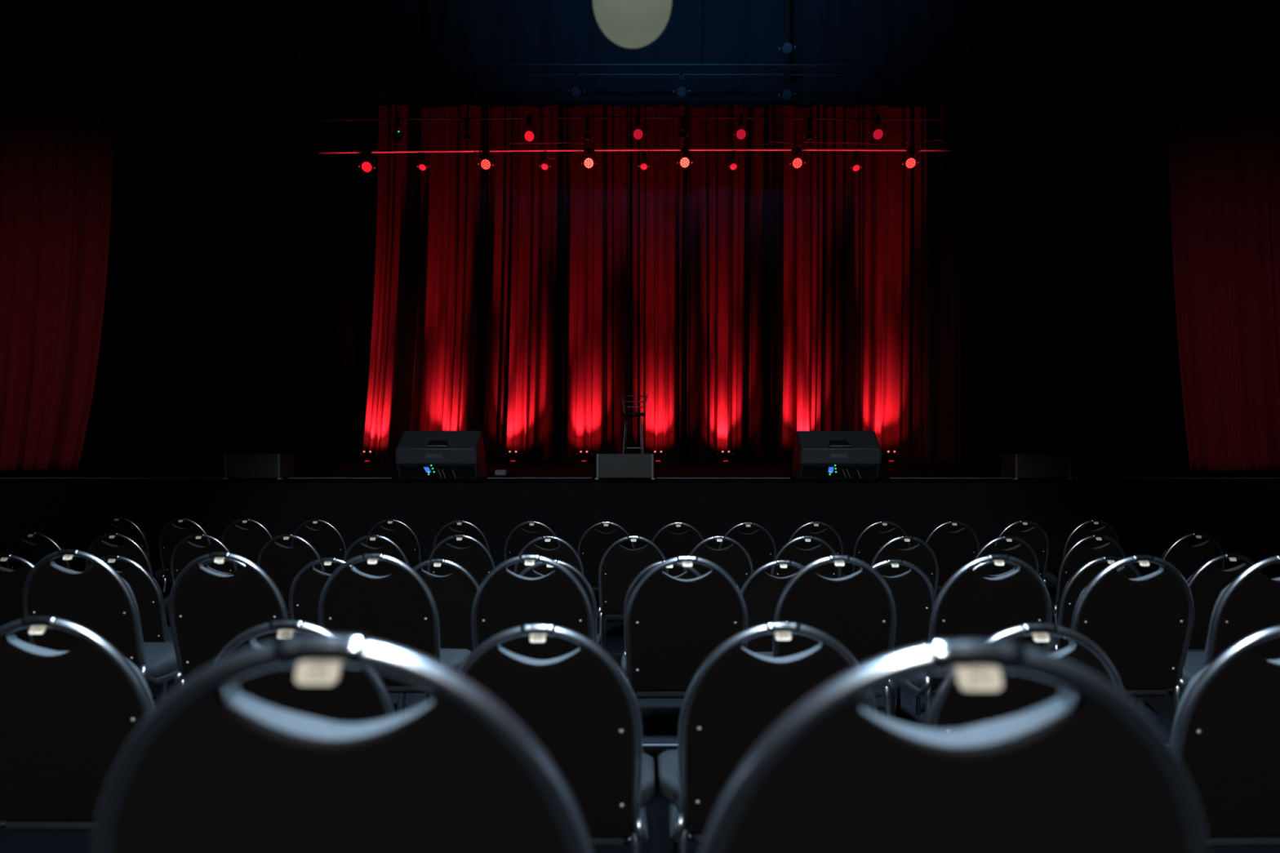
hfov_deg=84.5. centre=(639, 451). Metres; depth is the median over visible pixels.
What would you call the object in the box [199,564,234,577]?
handle
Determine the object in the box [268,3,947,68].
bar
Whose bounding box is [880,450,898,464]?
uplight
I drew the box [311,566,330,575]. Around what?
handle
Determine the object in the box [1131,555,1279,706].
banquet chair
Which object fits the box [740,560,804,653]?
banquet chair
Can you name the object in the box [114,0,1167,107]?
cloth
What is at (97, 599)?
cushion
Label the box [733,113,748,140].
lamp
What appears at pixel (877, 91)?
lamp
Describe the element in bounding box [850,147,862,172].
lamp
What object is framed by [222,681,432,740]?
handle
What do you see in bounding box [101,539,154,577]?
cushion
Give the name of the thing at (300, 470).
floor
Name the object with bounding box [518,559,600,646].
banquet chair
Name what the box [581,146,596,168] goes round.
lamp
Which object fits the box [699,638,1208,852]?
banquet chair
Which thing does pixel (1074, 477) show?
cable
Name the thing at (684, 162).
lamp
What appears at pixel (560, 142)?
power cable
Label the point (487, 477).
cable
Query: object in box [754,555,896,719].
banquet chair
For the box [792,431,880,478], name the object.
speaker
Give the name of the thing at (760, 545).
banquet chair
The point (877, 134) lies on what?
lamp
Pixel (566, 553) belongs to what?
banquet chair
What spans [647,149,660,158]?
cable loop
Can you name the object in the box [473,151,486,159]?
cable loop
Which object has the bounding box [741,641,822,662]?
handle
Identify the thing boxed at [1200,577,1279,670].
cushion
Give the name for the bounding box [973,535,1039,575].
banquet chair
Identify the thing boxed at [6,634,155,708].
cushion
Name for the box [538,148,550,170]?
lamp
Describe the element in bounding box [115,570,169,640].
cushion
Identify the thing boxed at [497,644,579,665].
handle
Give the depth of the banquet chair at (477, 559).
4.33 m
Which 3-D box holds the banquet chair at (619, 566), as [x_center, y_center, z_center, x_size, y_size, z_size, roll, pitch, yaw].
[-0.040,0.970,4.481,0.457,0.924,0.502,0,0,0]
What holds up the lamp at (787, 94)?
hanging from the bar at (513, 74)
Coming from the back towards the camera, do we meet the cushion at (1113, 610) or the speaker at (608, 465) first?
the speaker at (608, 465)
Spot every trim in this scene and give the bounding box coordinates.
[0,479,1279,482]
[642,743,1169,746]
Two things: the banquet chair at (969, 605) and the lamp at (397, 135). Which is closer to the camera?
the banquet chair at (969, 605)
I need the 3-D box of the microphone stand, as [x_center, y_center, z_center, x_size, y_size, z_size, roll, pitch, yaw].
[-0.194,-0.398,9.700,0.260,1.337,0.260,0,0,0]
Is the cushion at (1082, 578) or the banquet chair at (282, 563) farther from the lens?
the banquet chair at (282, 563)
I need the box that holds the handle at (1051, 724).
[861,687,1075,747]
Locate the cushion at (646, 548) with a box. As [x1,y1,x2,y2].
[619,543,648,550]
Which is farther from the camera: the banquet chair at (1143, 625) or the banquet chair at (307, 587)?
the banquet chair at (307, 587)
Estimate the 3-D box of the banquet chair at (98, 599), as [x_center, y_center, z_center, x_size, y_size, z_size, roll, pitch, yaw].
[-2.071,0.820,2.803,0.472,0.924,0.502,0,0,2]
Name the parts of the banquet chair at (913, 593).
number plate, leg, frame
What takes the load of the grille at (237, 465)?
attached to the speaker at (279, 466)
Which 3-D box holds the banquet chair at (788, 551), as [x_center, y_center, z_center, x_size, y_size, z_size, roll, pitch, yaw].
[1.008,0.970,4.481,0.457,0.924,0.502,0,0,0]
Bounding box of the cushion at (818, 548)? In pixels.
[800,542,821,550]
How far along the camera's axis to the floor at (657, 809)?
2.31 m
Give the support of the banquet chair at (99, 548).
on the floor at (660, 717)
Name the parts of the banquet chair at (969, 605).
leg, seat, seat frame, leg, frame, number plate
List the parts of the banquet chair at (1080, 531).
seat, seat frame, frame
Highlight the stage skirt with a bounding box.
[0,482,1279,604]
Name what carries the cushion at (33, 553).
on the banquet chair at (33, 553)
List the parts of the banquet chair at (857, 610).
seat, frame, number plate, seat frame, leg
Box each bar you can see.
[268,0,947,78]
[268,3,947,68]
[319,105,966,153]
[320,105,991,120]
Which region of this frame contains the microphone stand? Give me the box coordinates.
[623,373,627,453]
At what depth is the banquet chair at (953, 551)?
5.20 m
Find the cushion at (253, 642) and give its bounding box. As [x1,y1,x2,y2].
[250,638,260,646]
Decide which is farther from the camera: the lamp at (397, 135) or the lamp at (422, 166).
the lamp at (422, 166)
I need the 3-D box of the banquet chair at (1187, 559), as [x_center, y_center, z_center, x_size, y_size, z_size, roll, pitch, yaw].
[3.481,0.970,4.644,0.457,0.924,0.502,0,0,-2]
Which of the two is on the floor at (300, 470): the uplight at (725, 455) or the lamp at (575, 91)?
the uplight at (725, 455)
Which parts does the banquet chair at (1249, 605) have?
leg, seat, frame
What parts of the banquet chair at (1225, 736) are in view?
leg, frame, seat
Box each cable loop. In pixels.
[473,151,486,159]
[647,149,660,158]
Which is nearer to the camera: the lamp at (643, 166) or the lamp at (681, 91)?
the lamp at (681, 91)
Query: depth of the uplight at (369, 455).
14.17 m
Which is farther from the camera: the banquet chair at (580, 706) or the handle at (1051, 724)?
the banquet chair at (580, 706)
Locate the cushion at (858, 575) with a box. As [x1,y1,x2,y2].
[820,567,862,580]
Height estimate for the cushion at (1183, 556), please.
0.448 m
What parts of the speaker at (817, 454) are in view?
connection panel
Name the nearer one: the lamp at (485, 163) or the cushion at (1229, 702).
the cushion at (1229, 702)
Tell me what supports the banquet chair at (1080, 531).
on the floor at (660, 717)
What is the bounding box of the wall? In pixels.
[293,104,1029,463]
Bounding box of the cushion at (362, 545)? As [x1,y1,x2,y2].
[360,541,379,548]
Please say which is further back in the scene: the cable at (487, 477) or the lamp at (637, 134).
the lamp at (637, 134)
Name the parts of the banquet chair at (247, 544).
frame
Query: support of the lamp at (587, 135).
hanging from the bar at (532, 117)
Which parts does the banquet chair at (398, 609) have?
number plate, frame, seat frame, seat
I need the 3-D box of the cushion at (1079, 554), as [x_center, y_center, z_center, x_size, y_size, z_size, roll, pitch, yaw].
[2.798,0.781,4.390,0.388,0.448,0.135,0,0,-2]
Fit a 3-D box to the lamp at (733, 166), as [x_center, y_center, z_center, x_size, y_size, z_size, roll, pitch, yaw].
[1.893,-5.923,14.277,0.175,0.444,0.182,0,0,-43]
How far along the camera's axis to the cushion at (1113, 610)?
2.46 m
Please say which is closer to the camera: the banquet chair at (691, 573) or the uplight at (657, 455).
the banquet chair at (691, 573)
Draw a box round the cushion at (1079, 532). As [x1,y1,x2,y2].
[1064,525,1105,543]
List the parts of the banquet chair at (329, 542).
frame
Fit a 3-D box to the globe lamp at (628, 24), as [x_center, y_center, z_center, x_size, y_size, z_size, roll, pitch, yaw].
[-0.018,-5.528,1.700,0.192,9.084,0.192,0,0,0]
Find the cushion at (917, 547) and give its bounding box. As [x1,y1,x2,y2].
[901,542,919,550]
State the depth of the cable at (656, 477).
6.71 m
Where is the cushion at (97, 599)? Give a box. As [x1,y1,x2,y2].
[49,561,148,673]
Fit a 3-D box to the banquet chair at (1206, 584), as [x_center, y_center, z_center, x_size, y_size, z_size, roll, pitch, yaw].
[2.926,0.970,3.731,0.457,0.924,0.502,0,0,-2]
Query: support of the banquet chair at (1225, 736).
on the floor at (657, 809)
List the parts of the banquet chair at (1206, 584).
seat, frame, number plate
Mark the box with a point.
(499, 472)
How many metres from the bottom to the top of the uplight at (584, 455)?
0.311 m
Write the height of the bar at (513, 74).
4.301 m
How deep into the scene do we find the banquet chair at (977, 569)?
3.36 m
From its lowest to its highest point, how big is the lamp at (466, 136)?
0.469 m
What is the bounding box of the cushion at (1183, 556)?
[1157,539,1208,569]
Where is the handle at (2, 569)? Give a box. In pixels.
[0,566,14,571]
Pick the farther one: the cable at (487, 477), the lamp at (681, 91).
the lamp at (681, 91)
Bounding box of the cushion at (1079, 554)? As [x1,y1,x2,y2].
[1053,541,1110,604]
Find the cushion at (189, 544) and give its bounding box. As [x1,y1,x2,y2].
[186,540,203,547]
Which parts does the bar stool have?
leg, seat, rail, rail, leg, leg, post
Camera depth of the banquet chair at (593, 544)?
5.14 m
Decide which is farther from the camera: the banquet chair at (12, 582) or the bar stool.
the bar stool
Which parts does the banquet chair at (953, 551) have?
frame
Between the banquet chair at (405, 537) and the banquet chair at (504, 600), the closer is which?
the banquet chair at (504, 600)
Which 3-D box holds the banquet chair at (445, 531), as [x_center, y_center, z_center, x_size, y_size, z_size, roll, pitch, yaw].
[-1.330,0.970,5.445,0.457,0.924,0.502,0,0,1]
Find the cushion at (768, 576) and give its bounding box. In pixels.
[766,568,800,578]
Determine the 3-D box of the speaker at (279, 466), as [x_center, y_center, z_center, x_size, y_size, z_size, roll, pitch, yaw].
[-3.680,0.147,6.816,0.550,0.245,0.288,0,0,0]
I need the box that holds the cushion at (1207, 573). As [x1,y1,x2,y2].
[1186,562,1245,582]
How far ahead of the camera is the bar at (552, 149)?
14.18 m
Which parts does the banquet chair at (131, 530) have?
frame, seat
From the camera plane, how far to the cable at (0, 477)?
6.71 m
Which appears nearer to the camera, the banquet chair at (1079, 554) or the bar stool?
the banquet chair at (1079, 554)
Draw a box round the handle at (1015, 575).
[982,566,1020,580]
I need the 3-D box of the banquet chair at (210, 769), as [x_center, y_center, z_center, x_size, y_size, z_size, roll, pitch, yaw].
[-0.250,0.606,0.794,0.495,0.924,0.502,0,0,0]
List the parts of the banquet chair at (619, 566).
leg, leg, seat frame, seat, frame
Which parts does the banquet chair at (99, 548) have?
frame, seat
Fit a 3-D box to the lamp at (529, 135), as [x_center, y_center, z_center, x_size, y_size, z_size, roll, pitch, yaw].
[-2.102,-6.135,13.366,0.242,0.533,0.218,0,0,33]
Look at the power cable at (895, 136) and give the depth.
14.16 m
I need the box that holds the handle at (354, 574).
[350,565,389,578]
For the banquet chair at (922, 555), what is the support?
on the floor at (660, 717)
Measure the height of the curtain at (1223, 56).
8.225 m
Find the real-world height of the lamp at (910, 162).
0.434 m
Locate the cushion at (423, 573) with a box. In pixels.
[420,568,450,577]
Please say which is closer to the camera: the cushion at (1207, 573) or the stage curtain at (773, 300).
the cushion at (1207, 573)
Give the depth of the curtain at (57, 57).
9.09 m
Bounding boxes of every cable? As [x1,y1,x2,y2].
[0,477,224,479]
[288,477,391,479]
[487,477,592,479]
[509,142,595,144]
[656,477,790,479]
[765,141,878,145]
[883,136,962,147]
[889,477,1012,479]
[1074,477,1279,479]
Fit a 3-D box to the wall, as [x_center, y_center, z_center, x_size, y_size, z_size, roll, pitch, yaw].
[0.000,-4.320,15.700,23.000,11.500,0.200,0,0,0]
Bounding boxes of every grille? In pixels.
[226,454,277,477]
[1017,454,1068,477]
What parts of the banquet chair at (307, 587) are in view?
frame, number plate, leg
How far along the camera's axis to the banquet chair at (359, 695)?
1.52 m
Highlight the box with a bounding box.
[494,469,506,475]
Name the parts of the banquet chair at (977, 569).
leg, frame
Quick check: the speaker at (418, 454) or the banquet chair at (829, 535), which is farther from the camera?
the speaker at (418, 454)
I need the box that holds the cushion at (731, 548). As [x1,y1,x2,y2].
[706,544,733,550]
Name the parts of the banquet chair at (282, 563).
frame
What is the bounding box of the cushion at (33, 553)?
[21,537,72,570]
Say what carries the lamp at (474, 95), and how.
hanging from the bar at (513, 74)
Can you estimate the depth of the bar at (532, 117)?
13.39 m
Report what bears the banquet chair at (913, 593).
on the floor at (660, 717)
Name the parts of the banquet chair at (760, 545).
frame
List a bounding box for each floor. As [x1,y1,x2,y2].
[0,463,1279,479]
[0,746,1279,852]
[147,604,1175,743]
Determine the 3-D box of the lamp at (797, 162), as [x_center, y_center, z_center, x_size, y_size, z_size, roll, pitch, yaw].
[3.181,-5.924,14.230,0.259,0.441,0.235,0,0,-31]
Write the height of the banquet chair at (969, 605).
0.924 m
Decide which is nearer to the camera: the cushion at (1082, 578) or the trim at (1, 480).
the cushion at (1082, 578)
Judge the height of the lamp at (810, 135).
0.469 m
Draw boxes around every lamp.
[358,149,375,173]
[389,113,405,141]
[417,149,428,171]
[461,115,472,140]
[466,68,484,102]
[477,147,493,169]
[521,113,537,142]
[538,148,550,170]
[567,68,584,97]
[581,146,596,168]
[582,115,593,140]
[592,0,671,48]
[630,113,645,140]
[638,147,649,170]
[673,68,689,97]
[676,115,688,138]
[676,146,693,168]
[727,151,738,170]
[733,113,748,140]
[778,0,795,54]
[778,68,795,101]
[789,146,805,168]
[804,115,815,140]
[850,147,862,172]
[867,68,885,97]
[870,113,886,140]
[902,146,919,168]
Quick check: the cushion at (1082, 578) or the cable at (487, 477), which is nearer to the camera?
the cushion at (1082, 578)
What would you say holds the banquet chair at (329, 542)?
on the floor at (660, 717)
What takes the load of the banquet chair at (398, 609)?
on the floor at (657, 809)
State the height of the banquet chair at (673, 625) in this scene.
0.924 m
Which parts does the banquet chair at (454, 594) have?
leg, leg, frame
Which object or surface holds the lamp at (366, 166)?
hanging from the bar at (552, 149)
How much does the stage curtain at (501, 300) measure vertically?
8.420 m
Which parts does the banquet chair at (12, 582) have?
frame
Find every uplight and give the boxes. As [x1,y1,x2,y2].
[360,450,377,464]
[505,450,522,464]
[575,450,593,464]
[648,450,666,464]
[716,450,733,464]
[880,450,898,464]
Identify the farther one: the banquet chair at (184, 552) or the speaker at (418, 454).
the speaker at (418, 454)
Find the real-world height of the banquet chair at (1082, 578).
0.924 m
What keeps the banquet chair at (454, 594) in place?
on the floor at (660, 717)
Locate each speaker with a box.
[222,453,293,479]
[395,431,486,478]
[595,453,654,479]
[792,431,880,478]
[1000,453,1072,479]
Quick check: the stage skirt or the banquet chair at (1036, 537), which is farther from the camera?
the stage skirt
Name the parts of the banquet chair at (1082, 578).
seat, seat frame, frame, leg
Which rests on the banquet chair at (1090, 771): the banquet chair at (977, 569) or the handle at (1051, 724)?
the handle at (1051, 724)
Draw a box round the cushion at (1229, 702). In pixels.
[1169,658,1279,746]
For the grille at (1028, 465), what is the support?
attached to the speaker at (1015, 466)
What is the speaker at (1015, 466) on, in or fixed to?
on the floor at (300, 470)
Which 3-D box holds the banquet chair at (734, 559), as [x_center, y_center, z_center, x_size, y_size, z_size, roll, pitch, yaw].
[0.477,0.970,4.481,0.457,0.924,0.502,0,0,0]
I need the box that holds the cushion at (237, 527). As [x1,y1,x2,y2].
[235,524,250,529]
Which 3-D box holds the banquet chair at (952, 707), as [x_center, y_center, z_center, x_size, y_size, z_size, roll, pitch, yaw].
[0.830,0.820,1.706,0.495,0.924,0.502,0,0,0]
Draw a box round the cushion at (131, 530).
[108,521,154,576]
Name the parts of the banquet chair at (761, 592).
frame, number plate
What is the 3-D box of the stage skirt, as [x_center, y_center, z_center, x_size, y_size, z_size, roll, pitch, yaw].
[0.000,0.853,6.598,23.000,1.155,0.024,0,0,0]
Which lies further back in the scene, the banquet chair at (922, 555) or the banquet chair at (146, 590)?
the banquet chair at (922, 555)
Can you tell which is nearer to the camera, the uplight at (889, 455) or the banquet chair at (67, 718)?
the banquet chair at (67, 718)
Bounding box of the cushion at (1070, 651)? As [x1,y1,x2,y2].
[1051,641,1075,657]
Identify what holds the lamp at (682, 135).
hanging from the bar at (532, 117)
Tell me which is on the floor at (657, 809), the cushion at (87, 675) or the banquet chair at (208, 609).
the banquet chair at (208, 609)
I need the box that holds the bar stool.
[621,394,647,453]
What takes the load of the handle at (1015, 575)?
on the banquet chair at (969, 605)
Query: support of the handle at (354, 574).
on the banquet chair at (398, 609)
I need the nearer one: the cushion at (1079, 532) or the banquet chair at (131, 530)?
the cushion at (1079, 532)
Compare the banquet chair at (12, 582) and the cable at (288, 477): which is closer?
the banquet chair at (12, 582)
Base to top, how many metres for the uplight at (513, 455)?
0.310 m
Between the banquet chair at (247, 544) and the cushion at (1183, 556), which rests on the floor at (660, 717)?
the banquet chair at (247, 544)
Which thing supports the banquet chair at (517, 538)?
on the floor at (660, 717)
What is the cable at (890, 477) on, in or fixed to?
on the floor at (300, 470)
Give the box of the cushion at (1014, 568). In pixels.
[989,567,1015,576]
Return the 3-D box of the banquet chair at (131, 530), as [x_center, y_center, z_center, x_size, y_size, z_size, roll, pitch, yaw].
[-4.075,0.970,5.745,0.457,0.924,0.502,0,0,3]
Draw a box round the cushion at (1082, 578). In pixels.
[1054,565,1125,643]
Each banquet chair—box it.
[0,553,35,644]
[0,616,155,831]
[5,531,72,570]
[22,549,177,685]
[83,555,173,702]
[84,532,170,613]
[91,633,591,852]
[95,515,168,582]
[158,517,212,591]
[168,533,238,673]
[168,551,288,687]
[198,558,244,575]
[213,619,395,723]
[221,518,272,568]
[256,533,325,616]
[288,557,406,713]
[290,518,346,574]
[318,553,471,693]
[342,533,409,576]
[364,518,426,571]
[396,558,479,715]
[426,533,495,586]
[432,520,490,553]
[456,623,654,852]
[471,554,593,659]
[503,520,560,573]
[513,535,584,575]
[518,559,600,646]
[577,520,635,591]
[597,535,669,651]
[621,555,747,698]
[622,560,702,655]
[651,521,706,577]
[657,622,876,852]
[683,535,753,590]
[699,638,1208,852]
[718,521,776,574]
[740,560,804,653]
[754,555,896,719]
[770,535,840,578]
[787,520,843,577]
[841,520,911,577]
[870,535,938,599]
[871,559,935,718]
[889,554,1052,724]
[915,561,1020,715]
[924,520,980,591]
[925,622,1124,729]
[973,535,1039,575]
[994,520,1048,586]
[1044,519,1119,588]
[1047,555,1146,714]
[1047,555,1194,712]
[1048,533,1125,625]
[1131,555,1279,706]
[1157,532,1225,581]
[1169,624,1279,852]
[1180,553,1262,696]
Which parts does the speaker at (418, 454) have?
connection panel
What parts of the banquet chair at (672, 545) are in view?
frame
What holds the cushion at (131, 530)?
on the banquet chair at (131, 530)
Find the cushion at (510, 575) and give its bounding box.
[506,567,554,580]
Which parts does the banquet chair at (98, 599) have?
number plate, frame, seat frame, seat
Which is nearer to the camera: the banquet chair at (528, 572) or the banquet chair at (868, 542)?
the banquet chair at (528, 572)
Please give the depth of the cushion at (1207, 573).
3.51 m
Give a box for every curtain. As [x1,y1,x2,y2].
[0,0,115,471]
[362,104,630,463]
[631,104,960,463]
[1166,0,1279,471]
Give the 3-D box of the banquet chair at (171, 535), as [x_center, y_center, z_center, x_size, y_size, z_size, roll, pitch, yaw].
[-3.508,0.970,5.641,0.457,0.924,0.502,0,0,3]
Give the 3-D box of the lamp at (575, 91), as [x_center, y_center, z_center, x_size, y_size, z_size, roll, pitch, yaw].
[-0.978,-5.618,10.760,0.213,0.435,0.192,0,0,36]
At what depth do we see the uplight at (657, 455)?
14.16 m
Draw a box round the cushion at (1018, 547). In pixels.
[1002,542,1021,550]
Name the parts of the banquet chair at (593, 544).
seat, frame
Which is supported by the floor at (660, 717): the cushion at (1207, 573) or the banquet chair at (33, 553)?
the banquet chair at (33, 553)
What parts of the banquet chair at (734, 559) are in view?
frame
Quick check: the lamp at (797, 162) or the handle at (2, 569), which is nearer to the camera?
the handle at (2, 569)
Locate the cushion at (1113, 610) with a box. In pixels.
[1067,567,1164,646]
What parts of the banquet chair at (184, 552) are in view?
frame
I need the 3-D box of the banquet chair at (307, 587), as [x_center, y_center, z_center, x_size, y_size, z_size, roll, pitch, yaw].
[-1.486,0.970,3.608,0.457,0.924,0.502,0,0,1]
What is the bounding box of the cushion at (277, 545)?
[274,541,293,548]
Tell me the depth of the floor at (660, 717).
3.93 m
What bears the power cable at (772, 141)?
attached to the bar at (552, 149)
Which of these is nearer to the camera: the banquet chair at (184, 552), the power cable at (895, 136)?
the banquet chair at (184, 552)
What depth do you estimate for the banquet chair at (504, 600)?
2.47 m
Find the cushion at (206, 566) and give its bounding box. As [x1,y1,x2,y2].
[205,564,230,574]
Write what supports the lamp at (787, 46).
hanging from the ceiling
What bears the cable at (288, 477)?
on the floor at (300, 470)
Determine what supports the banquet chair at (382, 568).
on the floor at (660, 717)
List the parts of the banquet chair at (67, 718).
seat frame, number plate, seat, frame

